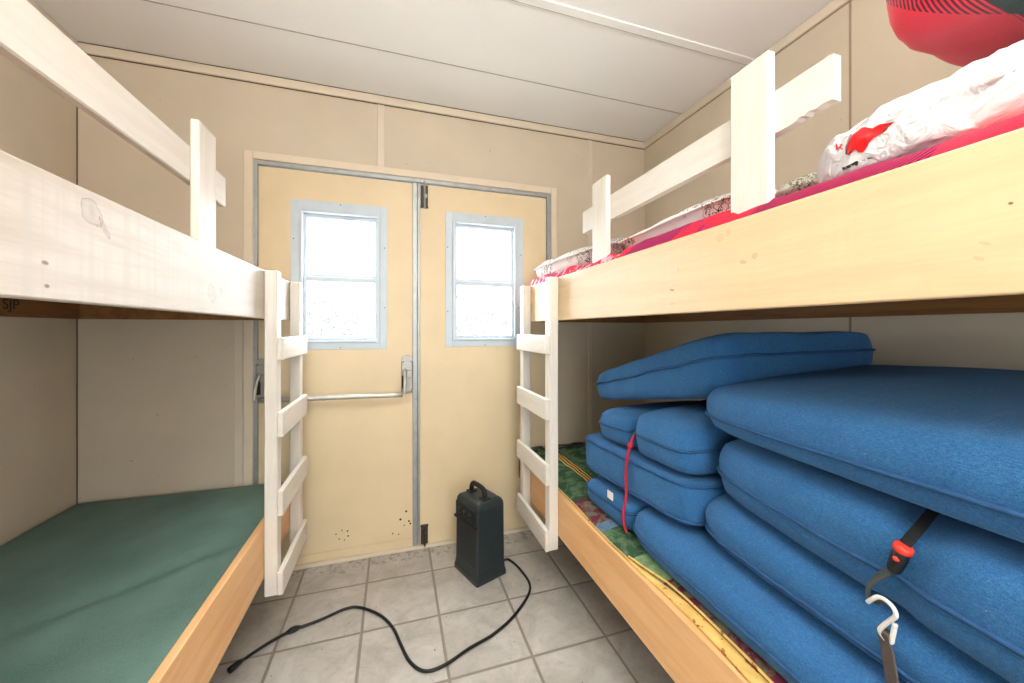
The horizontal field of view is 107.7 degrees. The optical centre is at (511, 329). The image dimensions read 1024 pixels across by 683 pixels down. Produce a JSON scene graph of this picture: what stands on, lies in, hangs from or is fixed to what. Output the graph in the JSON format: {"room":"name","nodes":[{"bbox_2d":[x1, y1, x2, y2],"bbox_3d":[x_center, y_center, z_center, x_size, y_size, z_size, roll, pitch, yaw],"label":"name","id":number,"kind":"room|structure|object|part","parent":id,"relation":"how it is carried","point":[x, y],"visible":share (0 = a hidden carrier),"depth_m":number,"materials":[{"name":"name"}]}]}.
{"room":"dormitory","nodes":[
{"label":"dormitory","id":0,"kind":"room"},
{"bbox_2d":[0,53,75,545],"bbox_3d":[-1.419,-0.023,-0.044,0.100,2.450,3.466,0,0,-17],"label":"wall","id":1,"kind":"structure","parent":0,"point":[38,124],"depth_m":1.44,"materials":[{"name":"plastic"}]},
{"bbox_2d":[27,0,77,45],"bbox_3d":[-1.379,-1.225,0.015,0.012,0.043,3.354,0,0,-17],"label":"trim","id":2,"kind":"structure","parent":1,"relation":"attached to","point":[31,2],"depth_m":1.50,"materials":[{"name":"beige wood"}]},
{"bbox_2d":[0,0,289,682],"bbox_3d":[-1.128,0.189,0.643,0.867,1.445,2.302,0,0,-17],"label":"bunk bed","id":3,"kind":"object","parent":1,"relation":"attached to","point":[68,250],"visible":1,"depth_m":0.70,"materials":[{"name":"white wood"}]},
{"bbox_3d":[-0.659,-0.419,0.424,0.020,0.090,1.503,0,0,-17],"label":"guard rail","id":4,"kind":"part","parent":3,"relation":"part of","materials":[{"name":"white wood"}]},
{"bbox_2d":[0,482,283,682],"bbox_3d":[-1.140,0.791,0.646,0.842,0.115,2.296,0,0,-17],"label":"mattress","id":5,"kind":"object","parent":3,"relation":"on","point":[102,591],"visible":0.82,"depth_m":1.10,"materials":[{"name":"green fabric"}]},
{"bbox_3d":[-0.816,-0.316,0.989,0.020,0.435,0.097,0,0,-17],"label":"guard post","id":6,"kind":"part","parent":3,"relation":"part of","materials":[{"name":"white wood"}]},
{"bbox_2d":[264,270,306,596],"bbox_3d":[-0.922,0.375,1.543,0.062,1.182,0.401,0,0,-17],"label":"ladder","id":7,"kind":"object","parent":3,"relation":"attached to","point":[277,422],"visible":1,"depth_m":1.37,"materials":[{"name":"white wood"}]},
{"bbox_2d":[78,55,644,503],"bbox_3d":[-0.518,-0.023,2.108,3.108,2.450,0.100,0,0,-17],"label":"wall","id":8,"kind":"structure","parent":0,"point":[156,397],"depth_m":1.78,"materials":[{"name":"plastic"}]},
{"bbox_2d":[76,107,77,503],"bbox_3d":[-1.888,-0.001,1.624,0.003,2.406,0.003,0,0,-17],"label":"trim","id":9,"kind":"structure","parent":8,"relation":"attached to","point":[76,107],"depth_m":1.62,"materials":[{"name":"beige wood"}]},
{"bbox_2d":[234,320,242,486],"bbox_3d":[-1.318,0.577,1.803,0.035,1.250,0.003,0,0,-17],"label":"trim","id":10,"kind":"structure","parent":8,"relation":"attached to","point":[238,324],"depth_m":1.80,"materials":[{"name":"beige wood"}]},
{"bbox_2d":[252,166,419,564],"bbox_3d":[-0.871,0.189,1.921,0.778,1.990,0.140,0,0,-17],"label":"door","id":11,"kind":"structure","parent":8,"relation":"in","point":[361,423],"depth_m":1.97,"materials":[{"name":"beige paint"}]},
{"bbox_3d":[-1.217,0.272,1.783,0.018,0.125,0.073,0,0,-14],"label":"arm","id":12,"kind":"part","parent":11,"relation":"part of"},
{"bbox_2d":[291,198,386,349],"bbox_3d":[-0.896,-0.278,1.959,0.458,0.760,0.054,0,0,-17],"label":"window","id":13,"kind":"structure","parent":11,"relation":"attached to","point":[301,210],"depth_m":1.95,"materials":[{"name":"white plastic"}]},
{"bbox_3d":[-0.892,-0.109,1.958,0.358,0.328,0.014,0,0,-17],"label":"sash","id":14,"kind":"part","parent":13,"relation":"part of","materials":[{"name":"glass"}]},
{"bbox_3d":[-0.897,-0.434,1.973,0.358,0.329,0.014,0,0,-17],"label":"sash","id":15,"kind":"part","parent":13,"relation":"part of","materials":[{"name":"glass"}]},
{"bbox_3d":[-0.900,1.163,1.962,0.731,0.042,0.045,0,0,-17],"label":"kick rail","id":16,"kind":"part","parent":11,"relation":"part of","materials":[{"name":"beige paint"}]},
{"bbox_3d":[-0.569,0.272,1.986,0.018,0.125,0.073,0,0,-14],"label":"arm","id":17,"kind":"part","parent":11,"relation":"part of"},
{"bbox_2d":[78,41,644,149],"bbox_3d":[-0.501,-1.224,2.054,2.908,0.041,0.012,0,0,-17],"label":"trim","id":18,"kind":"structure","parent":8,"relation":"attached to","point":[90,49],"depth_m":1.92,"materials":[{"name":"beige wood"}]},
{"bbox_2d":[378,104,383,166],"bbox_3d":[-0.699,-1.035,1.996,0.035,0.332,0.005,0,0,-17],"label":"trim","id":19,"kind":"structure","parent":8,"relation":"attached to","point":[380,107],"depth_m":1.99,"materials":[{"name":"beige wood"}]},
{"bbox_2d":[244,150,556,485],"bbox_3d":[-0.509,0.167,2.051,1.644,2.070,0.014,0,0,-17],"label":"trim","id":20,"kind":"structure","parent":8,"relation":"attached to","point":[249,155],"depth_m":1.81,"materials":[{"name":"paint"}]},
{"bbox_2d":[253,159,550,484],"bbox_3d":[-0.524,0.186,2.097,1.568,2.032,0.096,0,0,-17],"label":"trim","id":21,"kind":"structure","parent":8,"relation":"attached to","point":[256,163],"depth_m":1.87,"materials":[{"name":"wood"}]},
{"bbox_2d":[293,523,544,570],"bbox_3d":[-0.527,1.194,2.093,1.525,0.016,0.102,0,0,-17],"label":"trim","id":22,"kind":"structure","parent":8,"relation":"attached to","point":[521,529],"depth_m":2.00,"materials":[{"name":"paint"}]},
{"bbox_2d":[420,180,545,546],"bbox_3d":[-0.152,0.188,2.187,0.749,2.016,0.064,0,0,-17],"label":"door","id":23,"kind":"structure","parent":8,"relation":"in","point":[470,409],"depth_m":2.13,"materials":[{"name":"beige paint"}]},
{"bbox_3d":[-0.476,-0.747,2.059,0.020,0.147,0.015,0,0,-17],"label":"bolt rod","id":24,"kind":"part","parent":23,"relation":"part of","materials":[{"name":"metal"}]},
{"bbox_3d":[-0.476,1.151,2.059,0.020,0.089,0.015,0,0,-17],"label":"bolt rod","id":25,"kind":"part","parent":23,"relation":"part of","materials":[{"name":"metal"}]},
{"bbox_2d":[445,211,522,346],"bbox_3d":[-0.160,-0.285,2.190,0.460,0.763,0.054,0,0,-17],"label":"window","id":26,"kind":"structure","parent":23,"relation":"attached to","point":[453,220],"depth_m":2.17,"materials":[{"name":"white plastic"}]},
{"bbox_3d":[-0.165,-0.442,2.203,0.356,0.333,0.014,0,0,-17],"label":"sash","id":27,"kind":"part","parent":26,"relation":"part of","materials":[{"name":"clear glass"}]},
{"bbox_3d":[-0.160,-0.116,2.187,0.356,0.328,0.014,0,0,-17],"label":"sash","id":28,"kind":"part","parent":26,"relation":"part of","materials":[{"name":"clear glass"}]},
{"bbox_2d":[588,140,591,434],"bbox_3d":[0.496,0.000,2.371,0.030,2.402,0.005,0,0,-17],"label":"trim","id":29,"kind":"structure","parent":8,"relation":"attached to","point":[589,141],"depth_m":2.37,"materials":[{"name":"beige wood"}]},
{"bbox_2d":[33,0,832,141],"bbox_3d":[0.001,-1.278,0.454,3.108,0.060,3.566,0,0,-17],"label":"ceiling","id":30,"kind":"structure","parent":0,"point":[509,38],"depth_m":1.64,"materials":[{"name":"white paint"}]},
{"bbox_2d":[143,0,682,113],"bbox_3d":[-0.398,-1.247,1.725,2.908,0.002,0.004,0,0,-17],"label":"trim","id":31,"kind":"structure","parent":30,"relation":"attached to","point":[143,0],"depth_m":1.67,"materials":[{"name":"beige wood"}]},
{"bbox_2d":[512,0,754,64],"bbox_3d":[-0.266,-1.245,1.306,2.908,0.006,0.039,0,0,-17],"label":"trim","id":32,"kind":"structure","parent":30,"relation":"attached to","point":[550,5],"depth_m":1.55,"materials":[{"name":"white wood"}]},
{"bbox_2d":[209,530,674,682],"bbox_3d":[0.007,1.232,0.435,3.108,0.060,3.526,0,0,-17],"label":"floor","id":33,"kind":"structure","parent":0,"point":[567,630],"depth_m":1.51,"materials":[{"name":"tile"}]},
{"bbox_2d":[227,480,530,673],"bbox_3d":[-0.421,0.983,1.513,1.178,0.438,0.513,0,0,-35],"label":"space heater","id":34,"kind":"object","parent":33,"relation":"on","point":[479,513],"visible":1,"depth_m":1.79,"materials":[{"name":"grey plastic"}]},
{"bbox_3d":[-0.415,1.176,1.496,1.154,0.050,0.460,0,0,-26],"label":"power cord","id":35,"kind":"part","parent":34,"relation":"part of","materials":[{"name":"black plastic"}]},
{"bbox_3d":[-0.264,0.890,1.850,0.016,0.032,0.032,0,0,-39],"label":"knob","id":36,"kind":"part","parent":34,"relation":"part of","materials":[{"name":"black plastic"}]},
{"bbox_3d":[-0.235,0.890,1.815,0.016,0.032,0.032,0,0,-39],"label":"knob","id":37,"kind":"part","parent":34,"relation":"part of","materials":[{"name":"black plastic"}]},
{"bbox_3d":[-0.221,0.895,1.827,0.022,0.077,0.175,0,0,-39],"label":"control panel","id":38,"kind":"part","parent":34,"relation":"part of","materials":[{"name":"black plastic"}]},
{"bbox_2d":[457,518,475,567],"bbox_3d":[-0.220,1.038,1.828,0.012,0.177,0.163,0,0,-39],"label":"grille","id":39,"kind":"object","parent":34,"relation":"attached to","point":[466,532],"depth_m":1.82,"materials":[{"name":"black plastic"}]},
{"bbox_3d":[-0.207,0.890,1.780,0.016,0.032,0.032,0,0,-39],"label":"knob","id":40,"kind":"part","parent":34,"relation":"part of","materials":[{"name":"black plastic"}]},
{"bbox_3d":[-0.169,0.797,1.869,0.025,0.067,0.141,0,0,-39],"label":"handle","id":41,"kind":"part","parent":34,"relation":"part of","materials":[{"name":"black plastic"}]},
{"bbox_2d":[645,0,1023,402],"bbox_3d":[1.451,-0.023,0.857,0.100,2.450,3.466,0,0,-17],"label":"wall","id":42,"kind":"structure","parent":0,"point":[884,69],"depth_m":1.36,"materials":[{"name":"plastic"}]},
{"bbox_2d":[644,0,851,148],"bbox_3d":[1.384,-1.224,0.882,0.012,0.041,3.354,0,0,-17],"label":"trim","id":43,"kind":"structure","parent":42,"relation":"attached to","point":[834,5],"depth_m":1.62,"materials":[{"name":"beige wood"}]},
{"bbox_2d":[519,50,1023,682],"bbox_3d":[0.799,0.179,1.247,0.911,1.465,2.302,0,0,-17],"label":"bunk bed","id":44,"kind":"object","parent":42,"relation":"attached to","point":[941,234],"visible":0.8,"depth_m":0.74,"materials":[{"name":"brown wood"}]},
{"bbox_2d":[517,277,557,551],"bbox_3d":[0.113,0.363,1.804,0.062,1.186,0.403,0,0,-17],"label":"ladder","id":45,"kind":"object","parent":44,"relation":"attached to","point":[546,407],"visible":1,"depth_m":1.66,"materials":[{"name":"white wood"}]},
{"bbox_3d":[0.322,-0.320,1.351,0.020,0.443,0.097,0,0,-17],"label":"guard post","id":46,"kind":"part","parent":44,"relation":"part of","materials":[{"name":"white wood"}]},
{"bbox_2d":[519,442,787,682],"bbox_3d":[0.794,0.771,1.252,0.908,0.154,2.294,0,0,-17],"label":"mattress","id":47,"kind":"object","parent":44,"relation":"on","point":[573,473],"visible":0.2,"depth_m":1.12,"materials":[{"name":"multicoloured fabric"}]},
{"bbox_2d":[586,476,649,530],"bbox_3d":[0.628,0.639,1.500,0.614,0.126,0.338,0,0,-17],"label":"cushion","id":48,"kind":"object","parent":47,"relation":"on","point":[604,494],"visible":0.32,"depth_m":1.36,"materials":[{"name":"blue fabric"}]},
{"bbox_2d":[585,432,726,526],"bbox_3d":[0.673,0.510,1.424,0.600,0.155,0.648,0,0,-17],"label":"cushion","id":49,"kind":"object","parent":48,"relation":"on","point":[684,498],"visible":0.38,"depth_m":1.17,"materials":[{"name":"blue fabric"}]},
{"bbox_2d":[598,400,696,447],"bbox_3d":[0.643,0.370,1.523,0.573,0.144,0.273,0,0,-17],"label":"cushion","id":50,"kind":"object","parent":49,"relation":"on","point":[618,424],"visible":0.34,"depth_m":1.43,"materials":[{"name":"blue fabric"}]},
{"bbox_2d":[634,402,739,474],"bbox_3d":[0.727,0.337,1.266,0.607,0.187,0.286,0,0,-17],"label":"cushion","id":51,"kind":"object","parent":49,"relation":"on","point":[684,439],"visible":0.39,"depth_m":1.11,"materials":[{"name":"blue fabric"}]},
{"bbox_2d":[622,399,706,532],"bbox_3d":[0.643,0.468,1.361,0.558,0.442,0.038,0,0,-17],"label":"cord","id":52,"kind":"object","parent":51,"relation":"attached to","point":[629,445],"visible":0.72,"depth_m":1.29,"materials":[{"name":"red fabric"}]},
{"bbox_2d":[596,331,875,399],"bbox_3d":[0.782,0.152,1.434,0.715,0.296,0.679,0,0,-17],"label":"cushion","id":53,"kind":"object","parent":51,"relation":"on","point":[694,369],"visible":0.81,"depth_m":1.13,"materials":[{"name":"blue fabric"}]},
{"bbox_2d":[633,506,905,682],"bbox_3d":[0.881,0.641,0.896,0.798,0.122,1.026,0,0,-17],"label":"cushion","id":54,"kind":"object","parent":47,"relation":"on","point":[795,643],"visible":0.32,"depth_m":0.82,"materials":[{"name":"blue fabric"}]},
{"bbox_2d":[705,493,1009,682],"bbox_3d":[0.962,0.514,0.778,0.774,0.133,0.845,0,0,-17],"label":"cushion","id":55,"kind":"object","parent":54,"relation":"on","point":[826,592],"visible":0.4,"depth_m":0.70,"materials":[{"name":"blue fabric"}]},
{"bbox_2d":[717,439,1023,682],"bbox_3d":[0.942,0.374,0.754,0.790,0.185,0.835,0,0,-17],"label":"cushion","id":56,"kind":"object","parent":55,"relation":"on","point":[963,581],"visible":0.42,"depth_m":0.61,"materials":[{"name":"blue fabric"}]},
{"bbox_2d":[705,365,1023,542],"bbox_3d":[0.949,0.186,0.771,0.813,0.194,0.892,0,0,-17],"label":"cushion","id":57,"kind":"object","parent":56,"relation":"on","point":[948,441],"visible":0.99,"depth_m":0.64,"materials":[{"name":"blue fabric"}]},
{"bbox_2d":[865,509,940,604],"bbox_3d":[0.666,0.373,0.620,0.160,0.160,0.060,0,0,-17],"label":"strap","id":58,"kind":"object","parent":56,"relation":"attached to","point":[902,550],"visible":0.97,"depth_m":0.59,"materials":[{"name":"black fabric"}]},
{"bbox_2d":[865,594,898,682],"bbox_3d":[0.592,0.563,0.604,0.054,0.267,0.043,0,0,-17],"label":"strap","id":59,"kind":"object","parent":58,"relation":"hanging from","point":[887,638],"visible":1,"depth_m":0.60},
{"bbox_3d":[0.429,-0.432,1.078,0.020,0.091,0.900,0,0,-17],"label":"guard rail","id":60,"kind":"part","parent":44,"relation":"part of","materials":[{"name":"white wood"}]},
{"bbox_3d":[0.501,-0.326,0.781,0.020,0.455,0.089,0,0,-17],"label":"guard post","id":61,"kind":"part","parent":44,"relation":"part of","materials":[{"name":"white wood"}]},
{"bbox_2d":[530,113,1023,285],"bbox_3d":[0.834,-0.210,1.142,0.903,0.142,2.060,0,0,-17],"label":"mattress","id":62,"kind":"object","parent":44,"relation":"on","point":[1016,122],"visible":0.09,"depth_m":0.64,"materials":[{"name":"red fabric"}]},
{"bbox_2d":[533,238,625,276],"bbox_3d":[0.474,-0.325,1.804,0.546,0.136,0.857,0,0,-17],"label":"pillow","id":63,"kind":"object","parent":62,"relation":"on","point":[582,256],"visible":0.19,"depth_m":1.63,"materials":[{"name":"white fabric"}]},
{"bbox_2d":[619,189,777,247],"bbox_3d":[0.694,-0.318,1.171,0.561,0.119,0.531,0,0,-17],"label":"pillow","id":64,"kind":"object","parent":62,"relation":"on","point":[721,203],"visible":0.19,"depth_m":1.01,"materials":[{"name":"fabric"}]},
{"bbox_2d":[775,171,817,197],"bbox_3d":[0.786,-0.301,0.835,0.411,0.090,0.175,0,0,-17],"label":"pillow","id":65,"kind":"object","parent":62,"relation":"on","point":[806,181],"visible":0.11,"depth_m":0.78,"materials":[{"name":"fabric"}]},
{"bbox_2d":[817,40,1023,183],"bbox_3d":[0.762,-0.332,0.489,0.309,0.149,0.594,0,0,-17],"label":"plastic bag","id":66,"kind":"object","parent":62,"relation":"on","point":[985,92],"visible":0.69,"depth_m":0.53,"materials":[{"name":"white plastic"}]},
{"bbox_3d":[1.172,-0.396,0.490,0.577,0.274,0.663,0,0,-17],"label":"pillow","id":67,"kind":"object","parent":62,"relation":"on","visible":0},
{"bbox_2d":[886,0,1023,66],"bbox_3d":[1.060,-0.647,0.459,0.636,0.276,0.777,0,0,-17],"label":"pillow","id":68,"kind":"object","parent":67,"relation":"on","point":[961,33],"visible":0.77,"depth_m":0.69,"materials":[{"name":"red fabric"}]},
{"bbox_2d":[849,1,850,331],"bbox_3d":[1.237,0.000,1.368,0.002,2.402,0.007,0,0,-17],"label":"trim","id":69,"kind":"structure","parent":42,"relation":"attached to","point":[850,1],"depth_m":1.37,"materials":[{"name":"beige wood"}]},
{"label":"outside","id":70,"kind":"structure","parent":0,"visible":0},
{"bbox_3d":[-3.329,1.702,10.608,24.000,0.100,17.764,0,0,-17],"label":"ground","id":71,"kind":"structure","parent":70,"visible":0},
{"bbox_2d":[307,299,374,336],"bbox_3d":[-2.856,0.608,5.397,2.010,2.099,2.014,0,0,-17],"label":"tree","id":72,"kind":"object","parent":71,"relation":"on","point":[336,311],"visible":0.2,"depth_m":5.32,"materials":[{"name":"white plant"}]},
{"bbox_2d":[457,291,510,334],"bbox_3d":[-0.874,0.511,6.247,2.191,2.292,2.166,0,0,-17],"label":"tree","id":73,"kind":"object","parent":71,"relation":"on","point":[505,322],"visible":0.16,"depth_m":6.13,"materials":[{"name":"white plant"}]}
]}

